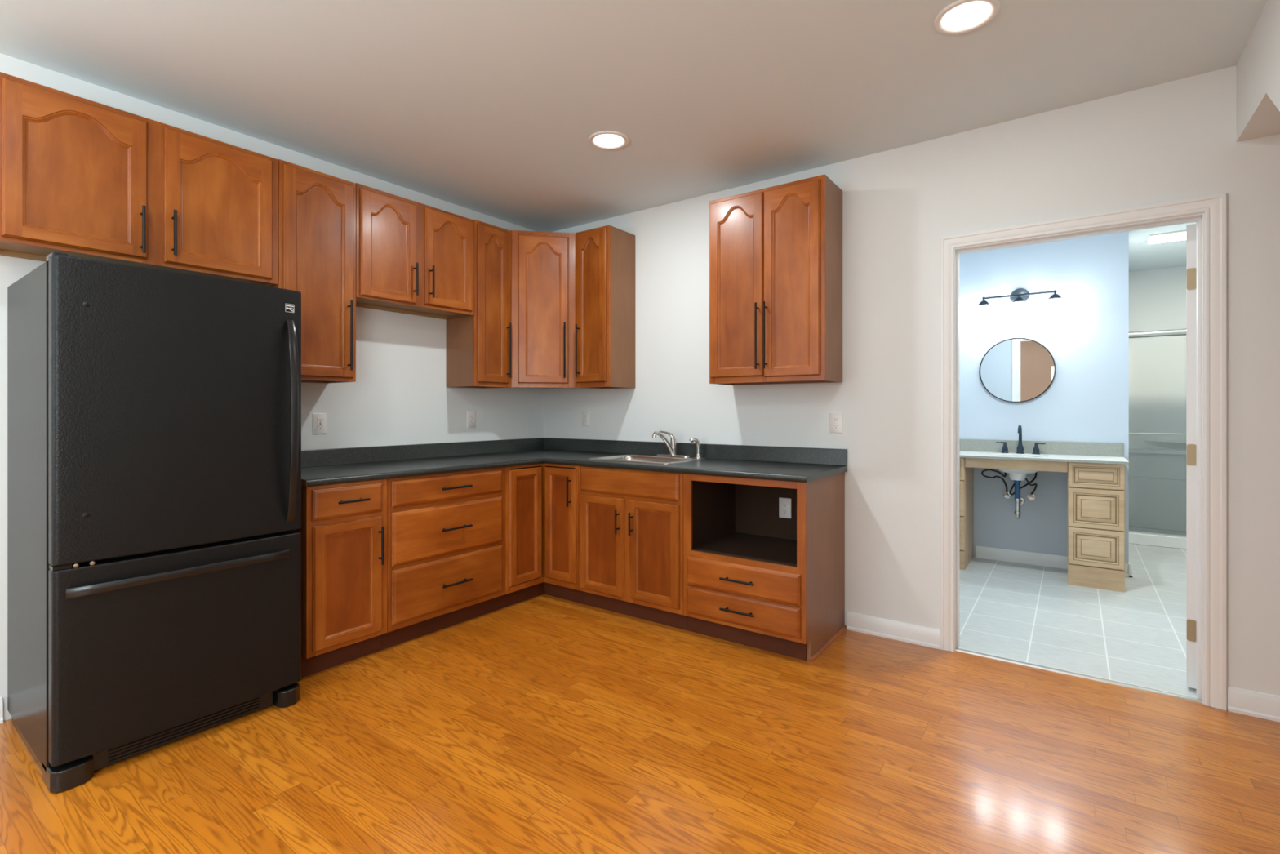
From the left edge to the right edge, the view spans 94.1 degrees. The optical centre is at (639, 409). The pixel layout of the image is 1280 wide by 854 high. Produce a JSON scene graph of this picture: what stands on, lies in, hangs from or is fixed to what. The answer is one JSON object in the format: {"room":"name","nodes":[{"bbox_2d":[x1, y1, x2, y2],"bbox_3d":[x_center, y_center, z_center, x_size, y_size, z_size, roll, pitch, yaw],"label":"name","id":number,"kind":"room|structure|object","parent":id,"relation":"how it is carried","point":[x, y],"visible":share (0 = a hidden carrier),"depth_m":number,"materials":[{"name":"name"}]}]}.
{"room":"kitchen","nodes":[
{"label":"kitchen","id":0,"kind":"room"},
{"bbox_2d":[0,53,544,720],"bbox_3d":[-2.731,-0.089,2.184,0.120,2.646,6.735,0,0,36],"label":"wall","id":1,"kind":"structure","parent":0,"point":[400,394],"depth_m":3.59,"materials":[{"name":"white paint"}]},
{"bbox_2d":[0,697,3,723],"bbox_3d":[-3.376,1.186,1.179,0.020,0.095,2.910,0,0,36],"label":"baseboard","id":2,"kind":"structure","parent":1,"relation":"attached to","point":[1,698],"depth_m":2.35,"materials":[{"name":"white paint"}]},
{"bbox_2d":[0,71,278,286],"bbox_3d":[-2.139,-0.917,2.591,0.358,0.609,0.948,0,0,36],"label":"upper cabinet","id":3,"kind":"object","parent":1,"relation":"attached to","point":[80,177],"visible":0.98,"depth_m":2.44,"materials":[{"name":"brown wood"}]},
{"bbox_2d":[271,159,355,382],"bbox_3d":[-1.745,-0.688,3.132,0.358,1.072,0.385,0,0,36],"label":"upper cabinet","id":4,"kind":"object","parent":1,"relation":"attached to","point":[317,210],"visible":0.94,"depth_m":3.06,"materials":[{"name":"brown wood"}]},
{"bbox_2d":[312,413,326,434],"bbox_3d":[-1.801,0.077,3.352,0.009,0.119,0.076,0,0,36],"label":"wall outlet","id":5,"kind":"object","parent":1,"relation":"attached to","point":[319,420],"visible":1,"depth_m":3.35,"materials":[{"name":"white plastic"}]},
{"bbox_2d":[316,417,323,429],"bbox_3d":[-1.800,0.077,3.351,0.003,0.068,0.033,0,0,36],"label":"receptacle","id":6,"kind":"object","parent":5,"relation":"attached to","point":[319,420],"depth_m":3.35,"materials":[{"name":"grey plastic"}]},
{"bbox_2d":[355,182,474,319],"bbox_3d":[-1.399,-0.920,3.607,0.358,0.616,0.783,0,0,36],"label":"upper cabinet","id":7,"kind":"object","parent":1,"relation":"attached to","point":[415,258],"visible":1,"depth_m":3.48,"materials":[{"name":"brown wood"}]},
{"bbox_2d":[466,411,475,427],"bbox_3d":[-1.186,0.068,4.198,0.008,0.119,0.076,0,0,36],"label":"wall outlet","id":8,"kind":"object","parent":1,"relation":"attached to","point":[471,415],"visible":1,"depth_m":4.19,"materials":[{"name":"white plastic"}]},
{"bbox_2d":[446,219,511,388],"bbox_3d":[-1.077,-0.695,4.051,0.358,1.079,0.309,0,0,36],"label":"upper cabinet","id":9,"kind":"object","parent":1,"relation":"attached to","point":[478,345],"visible":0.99,"depth_m":3.96,"materials":[{"name":"brown wood"}]},
{"bbox_2d":[510,230,575,388],"bbox_3d":[-0.703,-0.698,4.352,0.608,1.084,0.611,0,0,36],"label":"upper cabinet","id":10,"kind":"object","parent":1,"relation":"attached to","point":[543,264],"visible":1,"depth_m":4.13,"materials":[{"name":"brown wood"}]},
{"bbox_2d":[0,0,1266,271],"bbox_3d":[0.610,-1.442,2.527,5.120,0.060,11.220,0,0,36],"label":"ceiling","id":11,"kind":"structure","parent":0,"point":[491,108],"depth_m":2.50,"materials":[{"name":"white paint"}]},
{"bbox_2d":[588,130,628,150],"bbox_3d":[-0.163,-1.407,3.115,0.208,0.009,0.208,0,0,36],"label":"recessed light","id":12,"kind":"object","parent":11,"relation":"in","point":[606,140],"visible":1,"depth_m":3.10,"materials":[{"name":"white plastic"}]},
{"bbox_2d":[933,0,999,35],"bbox_3d":[1.166,-1.407,2.130,0.208,0.009,0.208,0,0,36],"label":"recessed light","id":13,"kind":"object","parent":11,"relation":"in","point":[961,16],"visible":1,"depth_m":2.13,"materials":[{"name":"white plastic"}]},
{"bbox_2d":[1146,230,1186,244],"bbox_3d":[4.441,-1.399,4.717,0.640,0.026,0.260,0,0,36],"label":"recessed light","id":14,"kind":"object","parent":11,"relation":"in","point":[1178,235],"visible":0.44,"depth_m":4.80,"materials":[{"name":"white"}]},
{"bbox_2d":[0,543,1279,853],"bbox_3d":[0.610,1.259,2.527,5.120,0.050,11.220,0,0,36],"label":"floor","id":15,"kind":"structure","parent":0,"point":[543,723],"depth_m":2.15,"materials":[{"name":"brown wood"}]},
{"bbox_2d":[7,251,301,792],"bbox_3d":[-1.930,0.361,2.413,0.846,1.743,0.768,0,0,36],"label":"refrigerator","id":16,"kind":"object","parent":15,"relation":"on","point":[154,415],"visible":1,"depth_m":2.13,"materials":[{"name":"black metal"}]},
{"bbox_2d":[294,479,386,677],"bbox_3d":[-1.624,0.790,3.034,0.667,0.887,0.397,0,0,36],"label":"base cabinet","id":17,"kind":"object","parent":15,"relation":"on","point":[343,530],"visible":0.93,"depth_m":2.84,"materials":[{"name":"brown wood"}]},
{"bbox_2d":[382,466,505,649],"bbox_3d":[-1.279,0.790,3.509,0.667,0.887,0.776,0,0,36],"label":"base cabinet","id":18,"kind":"object","parent":15,"relation":"on","point":[446,532],"visible":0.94,"depth_m":3.28,"materials":[{"name":"brown wood"}]},
{"bbox_2d":[499,462,583,608],"bbox_3d":[-0.675,0.790,4.129,0.913,0.887,0.937,0,0,36],"label":"base cabinet","id":19,"kind":"object","parent":15,"relation":"on","point":[542,500],"visible":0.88,"depth_m":3.81,"materials":[{"name":"brown wood"}]},
{"bbox_2d":[301,437,847,487],"bbox_3d":[-0.423,0.285,3.213,2.400,0.128,2.122,0,0,36],"label":"countertop","id":20,"kind":"structure","parent":19,"relation":"on","point":[319,467],"depth_m":3.58,"materials":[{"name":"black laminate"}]},
{"bbox_2d":[588,453,706,464],"bbox_3d":[0.046,0.397,3.830,0.625,0.174,0.465,0,0,36],"label":"sink","id":21,"kind":"object","parent":20,"relation":"in","point":[628,457],"visible":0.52,"depth_m":3.92,"materials":[{"name":"silver metal"}]},
{"bbox_2d":[688,437,702,458],"bbox_3d":[0.357,0.243,3.825,0.083,0.133,0.046,0,0,1],"label":"sprayer","id":22,"kind":"object","parent":21,"relation":"on","point":[696,441],"visible":1,"depth_m":3.81,"materials":[{"name":"silver metal"}]},
{"bbox_2d":[652,430,690,457],"bbox_3d":[0.162,0.222,3.857,0.256,0.175,0.255,0,0,36],"label":"kitchen faucet","id":23,"kind":"object","parent":20,"relation":"on","point":[672,446],"visible":1,"depth_m":3.91,"materials":[{"name":"silver metal"}]},
{"bbox_2d":[578,466,688,630],"bbox_3d":[0.086,0.790,3.742,0.773,0.887,0.667,0,0,36],"label":"base cabinet","id":24,"kind":"object","parent":15,"relation":"on","point":[631,521],"visible":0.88,"depth_m":3.48,"materials":[{"name":"brown wood"}]},
{"bbox_2d":[683,472,846,662],"bbox_3d":[0.687,0.790,3.304,0.711,0.887,0.667,0,0,36],"label":"base cabinet","id":25,"kind":"object","parent":15,"relation":"on","point":[753,576],"visible":0.9,"depth_m":3.16,"materials":[{"name":"brown wood"}]},
{"bbox_2d":[778,497,791,518],"bbox_3d":[0.868,0.587,3.565,0.076,0.119,0.008,0,0,36],"label":"wall outlet","id":26,"kind":"object","parent":25,"relation":"attached to","point":[784,504],"visible":1,"depth_m":3.56,"materials":[{"name":"white plastic"}]},
{"bbox_2d":[782,508,786,513],"bbox_3d":[0.866,0.606,3.563,0.029,0.029,0.003,0,0,36],"label":"receptacle","id":27,"kind":"object","parent":26,"relation":"attached to","point":[784,510],"depth_m":3.56,"materials":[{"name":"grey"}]},
{"bbox_2d":[782,502,786,506],"bbox_3d":[0.866,0.567,3.563,0.029,0.029,0.003,0,0,36],"label":"receptacle","id":28,"kind":"object","parent":26,"relation":"attached to","point":[784,504],"depth_m":3.56,"materials":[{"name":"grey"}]},
{"bbox_2d":[960,457,973,569],"bbox_3d":[2.527,0.800,4.893,0.317,0.868,0.513,0,0,36],"label":"vanity cabinet","id":29,"kind":"object","parent":15,"relation":"on","point":[966,473],"visible":0.19,"depth_m":4.65,"materials":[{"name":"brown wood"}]},
{"bbox_2d":[1067,462,1124,592],"bbox_3d":[3.304,0.800,4.328,0.316,0.868,0.513,0,0,36],"label":"vanity cabinet","id":30,"kind":"object","parent":15,"relation":"on","point":[1095,491],"visible":0.91,"depth_m":4.12,"materials":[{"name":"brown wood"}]},
{"bbox_2d":[960,439,1128,472],"bbox_3d":[2.904,0.344,4.601,1.322,0.196,0.545,0,0,36],"label":"countertop","id":31,"kind":"structure","parent":30,"relation":"on","point":[1054,456],"depth_m":4.52,"materials":[{"name":"white stone"}]},
{"bbox_2d":[995,454,1037,480],"bbox_3d":[2.919,0.452,4.606,0.450,0.178,0.351,0,0,36],"label":"washbasin","id":32,"kind":"object","parent":31,"relation":"in","point":[1014,474],"visible":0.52,"depth_m":4.55,"materials":[{"name":"white ceramic"}]},
{"bbox_2d":[1013,480,1024,519],"bbox_3d":[2.989,0.695,4.701,0.068,0.308,0.282,0,0,36],"label":"drain pipe","id":33,"kind":"object","parent":32,"relation":"attached to","point":[1020,500],"visible":0.99,"depth_m":4.59,"materials":[{"name":"blue"}]},
{"bbox_2d":[995,425,1045,453],"bbox_3d":[3.017,0.233,4.728,0.336,0.229,0.127,0,0,36],"label":"faucet","id":34,"kind":"object","parent":31,"relation":"on","point":[1020,448],"visible":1,"depth_m":4.74,"materials":[{"name":"black metal"}]},
{"bbox_2d":[995,441,1008,453],"bbox_3d":[2.939,0.301,4.829,0.090,0.092,0.053,0,0,36],"label":"tap","id":35,"kind":"object","parent":34,"relation":"on","point":[1005,449],"depth_m":4.81,"materials":[{"name":"black metal"}]},
{"bbox_2d":[1031,442,1045,453],"bbox_3d":[3.138,0.301,4.685,0.090,0.092,0.053,0,0,36],"label":"tap","id":36,"kind":"object","parent":34,"relation":"on","point":[1036,450],"depth_m":4.68,"materials":[{"name":"black metal"}]},
{"bbox_2d":[1128,336,1186,549],"bbox_3d":[5.080,0.259,5.557,1.012,1.950,0.760,0,0,36],"label":"shower stall","id":37,"kind":"object","parent":15,"relation":"on","point":[1157,366],"visible":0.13,"depth_m":5.92,"materials":[{"name":"clear glass"}]},
{"bbox_2d":[1128,328,1186,537],"bbox_3d":[4.868,0.204,5.266,1.010,1.854,0.094,0,0,36],"label":"shower door","id":38,"kind":"structure","parent":37,"relation":"attached to","point":[1173,332],"depth_m":5.38,"materials":[{"name":"silver metal"}]},
{"bbox_2d":[1128,526,1186,549],"bbox_3d":[5.080,1.183,5.557,1.012,0.102,0.760,0,0,36],"label":"shower curb","id":39,"kind":"object","parent":37,"relation":"on","point":[1175,542],"depth_m":5.44,"materials":[{"name":"white plastic"}]},
{"bbox_2d":[1144,439,1186,448],"bbox_3d":[5.256,0.339,5.811,0.500,0.090,0.092,0,0,36],"label":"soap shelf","id":40,"kind":"object","parent":37,"relation":"attached to","point":[1148,443],"depth_m":5.88,"materials":[{"name":"white plastic"}]},
{"bbox_2d":[544,66,1279,696],"bbox_3d":[1.286,-0.089,3.355,5.000,2.646,0.115,0,0,36],"label":"wall","id":41,"kind":"structure","parent":0,"point":[1174,140],"depth_m":3.13,"materials":[{"name":"white paint"}]},
{"bbox_2d":[301,437,845,467],"bbox_3d":[-0.423,0.268,3.215,2.399,0.095,2.121,0,0,36],"label":"backsplash","id":42,"kind":"structure","parent":41,"relation":"attached to","point":[348,455],"depth_m":3.82,"materials":[{"name":"black laminate"}]},
{"bbox_2d":[582,410,589,426],"bbox_3d":[-0.413,0.062,4.514,0.076,0.119,0.008,0,0,36],"label":"wall outlet","id":43,"kind":"object","parent":41,"relation":"attached to","point":[585,414],"visible":1,"depth_m":4.51,"materials":[{"name":"white plastic"}]},
{"bbox_2d":[575,225,635,388],"bbox_3d":[-0.259,-0.700,4.185,0.300,1.086,0.358,0,0,36],"label":"upper cabinet","id":44,"kind":"object","parent":41,"relation":"attached to","point":[605,255],"visible":1,"depth_m":4.10,"materials":[{"name":"brown wood"}]},
{"bbox_2d":[709,173,842,385],"bbox_3d":[0.765,-0.700,3.441,0.694,1.086,0.358,0,0,36],"label":"upper cabinet","id":45,"kind":"object","parent":41,"relation":"attached to","point":[775,252],"visible":1,"depth_m":3.30,"materials":[{"name":"brown wood"}]},
{"bbox_2d":[829,412,843,433],"bbox_3d":[1.118,0.073,3.400,0.076,0.119,0.008,0,0,36],"label":"wall outlet","id":46,"kind":"object","parent":41,"relation":"attached to","point":[836,419],"visible":1,"depth_m":3.40,"materials":[{"name":"white plastic"}]},
{"bbox_2d":[833,423,838,428],"bbox_3d":[1.117,0.092,3.398,0.029,0.029,0.003,0,0,36],"label":"receptacle","id":47,"kind":"object","parent":46,"relation":"attached to","point":[835,425],"depth_m":3.40,"materials":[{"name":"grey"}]},
{"bbox_2d":[833,417,838,422],"bbox_3d":[1.117,0.053,3.398,0.029,0.029,0.003,0,0,36],"label":"receptacle","id":48,"kind":"object","parent":46,"relation":"attached to","point":[835,419],"depth_m":3.40,"materials":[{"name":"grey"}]},
{"bbox_2d":[846,611,940,648],"bbox_3d":[1.359,1.186,3.218,0.476,0.095,0.020,0,0,36],"label":"baseboard","id":49,"kind":"structure","parent":41,"relation":"attached to","point":[888,628],"depth_m":3.21,"materials":[{"name":"white paint"}]},
{"bbox_2d":[955,648,1202,702],"bbox_3d":[2.004,1.230,2.797,0.928,0.007,0.042,0,0,36],"label":"threshold","id":50,"kind":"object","parent":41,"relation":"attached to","point":[1108,681],"depth_m":2.75,"materials":[{"name":"silver metal"}]},
{"bbox_2d":[954,212,1204,704],"bbox_3d":[2.020,0.199,2.821,0.958,2.070,0.117,0,0,36],"label":"trim","id":51,"kind":"structure","parent":41,"relation":"attached to","point":[1199,218],"depth_m":2.58,"materials":[{"name":"white paint"}]},
{"bbox_2d":[940,192,1226,710],"bbox_3d":[1.983,0.171,2.765,1.066,2.126,0.019,0,0,36],"label":"trim","id":52,"kind":"structure","parent":41,"relation":"attached to","point":[1214,206],"depth_m":2.49,"materials":[{"name":"white paint"}]},
{"bbox_2d":[1186,223,1196,688],"bbox_3d":[2.767,0.202,2.909,0.914,2.039,0.044,0,0,-41],"label":"door","id":53,"kind":"structure","parent":41,"relation":"in","point":[1191,229],"depth_m":2.62,"materials":[{"name":"white wood"}]},
{"bbox_2d":[1226,685,1279,721],"bbox_3d":[2.842,1.186,2.140,1.054,0.095,0.020,0,0,36],"label":"baseboard","id":54,"kind":"structure","parent":41,"relation":"attached to","point":[1251,703],"depth_m":2.40,"materials":[{"name":"white paint"}]},
{"bbox_2d":[960,231,1128,563],"bbox_3d":[3.669,-0.089,5.810,1.566,2.646,2.310,0,0,36],"label":"wall","id":55,"kind":"structure","parent":0,"point":[1086,400],"depth_m":4.70,"materials":[{"name":"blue paint"}]},
{"bbox_2d":[1003,491,1011,498],"bbox_3d":[2.980,0.696,4.837,0.060,0.060,0.074,0,0,36],"label":"valve","id":56,"kind":"object","parent":55,"relation":"attached to","point":[1006,495],"visible":0.9,"depth_m":4.85,"materials":[{"name":"silver metal"}]},
{"bbox_2d":[981,468,1007,492],"bbox_3d":[2.870,0.518,4.791,0.223,0.304,0.069,0,0,-5],"label":"supply hose","id":57,"kind":"object","parent":56,"relation":"attached to","point":[983,471],"visible":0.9,"depth_m":4.79,"materials":[{"name":"black rubber"}]},
{"bbox_2d":[979,337,1055,402],"bbox_3d":[3.047,-0.322,4.822,0.522,0.522,0.020,0,0,36],"label":"round mirror","id":58,"kind":"object","parent":55,"relation":"attached to","point":[1014,370],"visible":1,"depth_m":4.82,"materials":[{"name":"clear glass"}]},
{"bbox_2d":[974,288,1065,317],"bbox_3d":[3.021,-0.875,4.753,0.605,0.214,0.162,0,0,36],"label":"vanity light","id":59,"kind":"object","parent":55,"relation":"attached to","point":[1019,297],"visible":1,"depth_m":4.72,"materials":[{"name":"grey glass"}]},
{"bbox_2d":[976,546,1067,568],"bbox_3d":[3.070,1.186,4.806,0.626,0.095,0.020,0,0,36],"label":"baseboard","id":60,"kind":"structure","parent":55,"relation":"attached to","point":[988,553],"depth_m":4.79,"materials":[{"name":"white paint"}]},
{"bbox_2d":[1026,493,1035,500],"bbox_3d":[3.114,0.696,4.740,0.060,0.060,0.074,0,0,36],"label":"valve","id":61,"kind":"object","parent":55,"relation":"attached to","point":[1029,496],"visible":0.99,"depth_m":4.75,"materials":[{"name":"silver metal"}]},
{"bbox_2d":[1008,471,1037,495],"bbox_3d":[3.027,0.518,4.674,0.225,0.306,0.094,0,0,-8],"label":"supply hose","id":62,"kind":"object","parent":61,"relation":"attached to","point":[1036,473],"visible":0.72,"depth_m":4.67,"materials":[{"name":"black rubber"}]},
{"bbox_2d":[1124,563,1132,577],"bbox_3d":[3.612,1.186,4.411,0.053,0.095,0.020,0,0,36],"label":"baseboard","id":63,"kind":"structure","parent":55,"relation":"attached to","point":[1126,565],"depth_m":4.41,"materials":[{"name":"white paint"}]},
{"bbox_2d":[1128,561,1132,577],"bbox_3d":[4.028,1.186,4.956,0.020,0.095,1.390,0,0,36],"label":"baseboard","id":64,"kind":"structure","parent":55,"relation":"attached to","point":[1130,566],"depth_m":4.39,"materials":[{"name":"white paint"}]},
{"bbox_2d":[1128,266,1186,339],"bbox_3d":[5.348,-0.089,5.925,1.014,2.646,0.150,0,0,36],"label":"wall","id":65,"kind":"structure","parent":0,"point":[1157,296],"depth_m":5.96,"materials":[{"name":"white paint"}]},
{"bbox_2d":[1235,0,1279,142],"bbox_3d":[0.947,-0.089,-0.488,1.025,2.646,6.500,0,0,36],"label":"wall","id":66,"kind":"structure","parent":0,"point":[1258,66],"depth_m":2.18,"materials":[{"name":"white paint"}]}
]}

